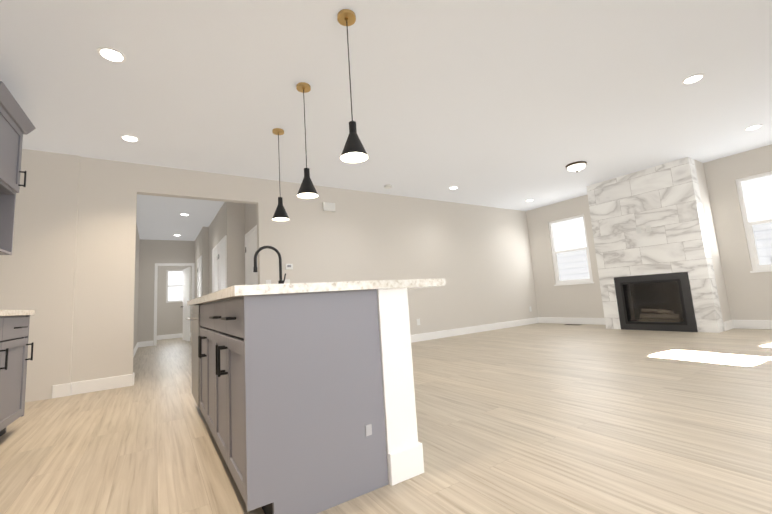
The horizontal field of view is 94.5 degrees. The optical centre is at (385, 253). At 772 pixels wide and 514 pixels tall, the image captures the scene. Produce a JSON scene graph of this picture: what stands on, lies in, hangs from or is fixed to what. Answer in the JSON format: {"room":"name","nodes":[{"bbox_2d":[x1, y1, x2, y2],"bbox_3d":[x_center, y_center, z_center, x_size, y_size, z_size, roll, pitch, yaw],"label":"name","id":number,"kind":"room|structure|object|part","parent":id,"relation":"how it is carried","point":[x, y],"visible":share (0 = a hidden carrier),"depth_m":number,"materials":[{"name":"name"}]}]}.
{"room":"kitchen","nodes":[
{"label":"kitchen","id":0,"kind":"room"},
{"bbox_2d":[134,223,141,347],"bbox_3d":[-4.864,0.622,6.765,0.120,2.740,5.730,1,-8,-33],"label":"wall","id":1,"kind":"structure","parent":0,"point":[138,263],"depth_m":8.16,"materials":[{"name":"grey paint"}]},
{"bbox_2d":[138,240,193,345],"bbox_3d":[-5.791,1.018,9.475,1.240,2.740,0.120,1,-8,-33],"label":"wall","id":2,"kind":"structure","parent":0,"point":[169,315],"depth_m":9.57,"materials":[{"name":"grey paint"}]},
{"bbox_2d":[154,263,194,345],"bbox_3d":[-5.842,1.381,9.830,0.920,2.115,0.901,1,-8,-33],"label":"door","id":3,"kind":"structure","parent":2,"relation":"in","point":[186,296],"depth_m":9.78,"materials":[{"name":"white wood"}]},
{"bbox_2d":[166,270,182,302],"bbox_3d":[-6.699,1.049,11.408,0.560,1.030,0.060,1,-8,-33],"label":"room window","id":4,"kind":"structure","parent":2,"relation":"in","point":[167,286],"depth_m":11.29,"materials":[{"name":"white"}]},
{"bbox_2d":[194,202,256,305],"bbox_3d":[-3.048,0.641,7.871,1.630,2.740,5.610,1,-8,-33],"label":"wall","id":5,"kind":"structure","parent":0,"point":[234,222],"depth_m":6.33,"materials":[{"name":"grey paint"}]},
{"bbox_2d":[197,255,201,297],"bbox_3d":[-4.504,1.147,8.568,0.061,2.095,0.890,1,-8,-33],"label":"door","id":6,"kind":"structure","parent":5,"relation":"in","point":[199,277],"depth_m":8.67,"materials":[{"name":"white wood"}]},
{"bbox_2d":[212,244,217,292],"bbox_3d":[-3.464,0.909,7.189,0.061,2.095,0.830,1,-8,-33],"label":"door","id":7,"kind":"structure","parent":5,"relation":"in","point":[215,269],"depth_m":7.28,"materials":[{"name":"white wood"}]},
{"bbox_2d":[218,235,226,290],"bbox_3d":[-2.972,0.783,6.433,0.061,2.095,0.850,1,-8,-33],"label":"door","id":8,"kind":"structure","parent":5,"relation":"in","point":[222,263],"depth_m":6.50,"materials":[{"name":"white wood"}]},
{"bbox_2d":[245,225,257,284],"bbox_3d":[-2.207,0.656,5.808,0.061,2.095,0.890,1,-8,-33],"label":"door","id":9,"kind":"structure","parent":5,"relation":"in","point":[251,277],"depth_m":5.92,"materials":[{"name":"white wood"}]},
{"bbox_2d":[0,149,537,402],"bbox_3d":[-0.336,0.262,6.232,9.490,2.740,0.145,1,-8,-33],"label":"wall","id":10,"kind":"structure","parent":0,"point":[67,270],"depth_m":5.02,"materials":[{"name":"grey paint"}]},
{"bbox_2d":[266,279,289,283],"bbox_3d":[-1.605,0.452,5.311,0.358,0.115,0.012,1,-8,-33],"label":"switch plates","id":11,"kind":"object","parent":10,"relation":"attached to","point":[286,281],"visible":0.58,"depth_m":5.36,"materials":[{"name":"white plastic"}]},
{"bbox_2d":[285,264,292,269],"bbox_3d":[-1.476,0.206,5.428,0.115,0.085,0.023,1,-8,-33],"label":"thermostat","id":12,"kind":"object","parent":10,"relation":"attached to","point":[288,266],"visible":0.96,"depth_m":5.42,"materials":[{"name":"white plastic"}]},
{"bbox_2d":[322,202,334,211],"bbox_3d":[-0.947,-0.767,5.921,0.210,0.140,0.044,1,-8,-33],"label":"door chime","id":13,"kind":"object","parent":10,"relation":"attached to","point":[327,206],"visible":0.98,"depth_m":5.89,"materials":[{"name":"white plastic"}]},
{"bbox_2d":[0,323,771,513],"bbox_3d":[0.228,1.527,5.332,9.490,0.060,17.720,1,-8,-33],"label":"floor","id":14,"kind":"structure","parent":0,"point":[546,418],"depth_m":2.18,"materials":[{"name":"brown wood"}]},
{"bbox_2d":[0,318,11,435],"bbox_3d":[-2.726,0.832,2.029,0.607,0.885,0.601,1,-8,-32],"label":"base cabinet","id":15,"kind":"object","parent":14,"relation":"on","point":[5,323],"depth_m":2.45,"materials":[{"name":"grey wood"}]},
{"bbox_2d":[4,314,31,432],"bbox_3d":[-2.981,0.900,2.442,0.607,0.885,0.619,1,-8,-32],"label":"base cabinet","id":16,"kind":"object","parent":14,"relation":"on","point":[14,333],"depth_m":2.69,"materials":[{"name":"grey wood"}]},
{"bbox_2d":[0,310,34,317],"bbox_3d":[-2.877,0.425,2.306,0.632,0.071,1.111,1,-8,-32],"label":"countertop","id":17,"kind":"structure","parent":16,"relation":"on","point":[3,313],"depth_m":2.54,"materials":[{"name":"white stone"}]},
{"bbox_2d":[185,282,423,513],"bbox_3d":[-0.829,0.765,2.482,0.864,0.885,2.310,1,-8,-33],"label":"kitchen island","id":18,"kind":"object","parent":14,"relation":"on","point":[303,394],"depth_m":1.55,"materials":[{"name":"grey wood"}]},
{"bbox_2d":[189,278,444,301],"bbox_3d":[-0.750,0.345,2.603,1.070,0.113,2.320,1,-8,-33],"label":"island countertop","id":19,"kind":"structure","parent":18,"relation":"on","point":[421,283],"depth_m":1.61,"materials":[{"name":"white stone"}]},
{"bbox_2d":[253,246,286,293],"bbox_3d":[-0.893,0.125,2.741,0.232,0.376,0.094,1,-8,-33],"label":"faucet","id":20,"kind":"object","parent":19,"relation":"on","point":[280,281],"depth_m":2.78,"materials":[{"name":"black metal"}]},
{"bbox_2d":[0,0,771,240],"bbox_3d":[0.048,-1.256,5.677,9.490,0.080,17.720,1,-8,-33],"label":"ceiling","id":21,"kind":"structure","parent":0,"point":[511,104],"depth_m":3.29,"materials":[{"name":"white paint"}]},
{"bbox_2d":[97,47,125,62],"bbox_3d":[-2.015,-1.456,2.622,0.169,0.008,0.169,2,-9,-39],"label":"recessed light","id":22,"kind":"object","parent":21,"relation":"in","point":[111,54],"depth_m":2.62,"materials":[{"name":"white plastic"}]},
{"bbox_2d":[120,135,138,141],"bbox_3d":[-2.792,-1.249,3.889,0.169,0.008,0.169,-5,-7,12],"label":"recessed light","id":23,"kind":"object","parent":21,"relation":"in","point":[129,138],"depth_m":3.88,"materials":[{"name":"white plastic"}]},
{"bbox_2d":[272,128,289,220],"bbox_3d":[-1.157,-0.856,3.876,0.184,1.000,0.184,1,-8,-33],"label":"pendant light","id":24,"kind":"object","parent":21,"relation":"hanging from","point":[280,214],"visible":1,"depth_m":3.82,"materials":[{"name":"black metal"}]},
{"bbox_2d":[296,82,318,198],"bbox_3d":[-0.699,-0.982,3.098,0.184,1.000,0.184,1,-8,-33],"label":"pendant light","id":25,"kind":"object","parent":21,"relation":"hanging from","point":[307,189],"visible":1,"depth_m":3.07,"materials":[{"name":"black metal"},{"name":"brass"}]},
{"bbox_2d":[337,9,368,163],"bbox_3d":[-0.235,-1.105,2.349,0.184,1.000,0.184,1,-8,-33],"label":"pendant light","id":26,"kind":"object","parent":21,"relation":"hanging from","point":[353,151],"visible":1,"depth_m":2.34,"materials":[{"name":"black metal"},{"name":"brass"}]},
{"bbox_2d":[384,184,391,188],"bbox_3d":[0.038,-1.142,6.122,0.130,0.035,0.130,1,-8,-33],"label":"smoke detector","id":27,"kind":"object","parent":21,"relation":"attached to","point":[388,186],"visible":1,"depth_m":6.09,"materials":[{"name":"white plastic"}]},
{"bbox_2d":[566,161,586,171],"bbox_3d":[3.028,-1.347,5.668,0.300,0.125,0.300,1,-8,-33],"label":"dome ceiling light","id":28,"kind":"object","parent":21,"relation":"attached to","point":[577,166],"visible":1,"depth_m":5.58,"materials":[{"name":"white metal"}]},
{"bbox_2d":[682,73,704,84],"bbox_3d":[2.963,-1.678,3.440,0.169,0.008,0.169,-5,-7,12],"label":"recessed light","id":29,"kind":"object","parent":21,"relation":"in","point":[694,78],"depth_m":3.43,"materials":[{"name":"white"}]},
{"bbox_2d":[744,124,762,130],"bbox_3d":[4.818,-1.645,4.678,0.169,0.008,0.169,-5,-7,12],"label":"recessed light","id":30,"kind":"object","parent":21,"relation":"in","point":[760,125],"depth_m":4.67,"materials":[{"name":"white"}]},
{"bbox_2d":[526,145,771,319],"bbox_3d":[6.238,-0.353,4.718,0.120,2.740,9.690,1,-8,-33],"label":"wall","id":31,"kind":"structure","parent":0,"point":[749,295],"depth_m":5.83,"materials":[{"name":"grey paint"}]},
{"bbox_2d":[52,317,771,398],"bbox_3d":[0.319,1.426,5.360,9.070,0.135,17.400,1,-8,-33],"label":"baseboard","id":32,"kind":"structure","parent":31,"relation":"attached to","point":[79,387],"depth_m":6.51,"materials":[{"name":"white wood"}]},
{"bbox_2d":[548,214,593,285],"bbox_3d":[4.111,-0.048,7.957,0.120,1.495,0.890,1,-8,-33],"label":"window","id":33,"kind":"structure","parent":31,"relation":"in","point":[568,281],"depth_m":7.97,"materials":[{"name":"white"}]},
{"bbox_2d":[735,171,771,272],"bbox_3d":[5.877,-0.499,5.242,0.120,1.495,0.930,1,-8,-33],"label":"window","id":34,"kind":"structure","parent":31,"relation":"in","point":[753,253],"depth_m":5.52,"materials":[{"name":"white"}]},
{"bbox_2d":[625,159,730,329],"bbox_3d":[4.830,-0.053,6.396,0.410,2.740,1.600,1,-8,-33],"label":"wall","id":35,"kind":"structure","parent":0,"point":[714,250],"depth_m":5.73,"materials":[{"name":"grey paint"}]},
{"bbox_2d":[586,157,724,332],"bbox_3d":[4.549,-0.058,6.214,0.260,2.740,1.600,1,-8,-33],"label":"wall tile","id":36,"kind":"structure","parent":35,"relation":"attached to","point":[664,201],"depth_m":6.00,"materials":[{"name":"stone"}]},
{"bbox_2d":[636,227,640,233],"bbox_3d":[4.398,-0.400,6.209,0.006,0.115,0.074,1,-8,-33],"label":"electrical outlet plate","id":37,"kind":"object","parent":36,"relation":"attached to","point":[638,229],"depth_m":6.21,"materials":[{"name":"white plastic"}]},
{"bbox_2d":[614,272,697,331],"bbox_3d":[4.697,0.837,6.156,0.532,0.934,1.078,1,-8,-33],"label":"fireplace insert","id":38,"kind":"object","parent":36,"relation":"in","point":[658,302],"visible":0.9,"depth_m":6.19,"materials":[{"name":"black metal"}]},
{"bbox_3d":[4.527,0.832,6.046,0.004,0.659,0.808,1,-8,-33],"label":"glass","id":39,"kind":"part","parent":38,"relation":"part of","materials":[{"name":"black glass"}]},
{"label":"outside","id":40,"kind":"structure","parent":0,"visible":0},
{"bbox_2d":[168,175,771,300],"bbox_3d":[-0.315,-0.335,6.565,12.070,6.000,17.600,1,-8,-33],"label":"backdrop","id":41,"kind":"structure","parent":40,"point":[175,293],"depth_m":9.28,"materials":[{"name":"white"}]},
{"bbox_3d":[-1.662,-0.472,-0.380,0.120,2.740,9.690,1,-8,-32],"label":"wall","id":42,"kind":"structure","parent":0,"visible":0},
{"bbox_2d":[0,89,27,254],"bbox_3d":[-3.102,-0.596,2.565,0.500,1.136,0.700,1,-8,-32],"label":"upper cabinet","id":43,"kind":"object","parent":42,"relation":"attached to","point":[16,124],"depth_m":2.88,"materials":[{"name":"grey wood"}]}
]}

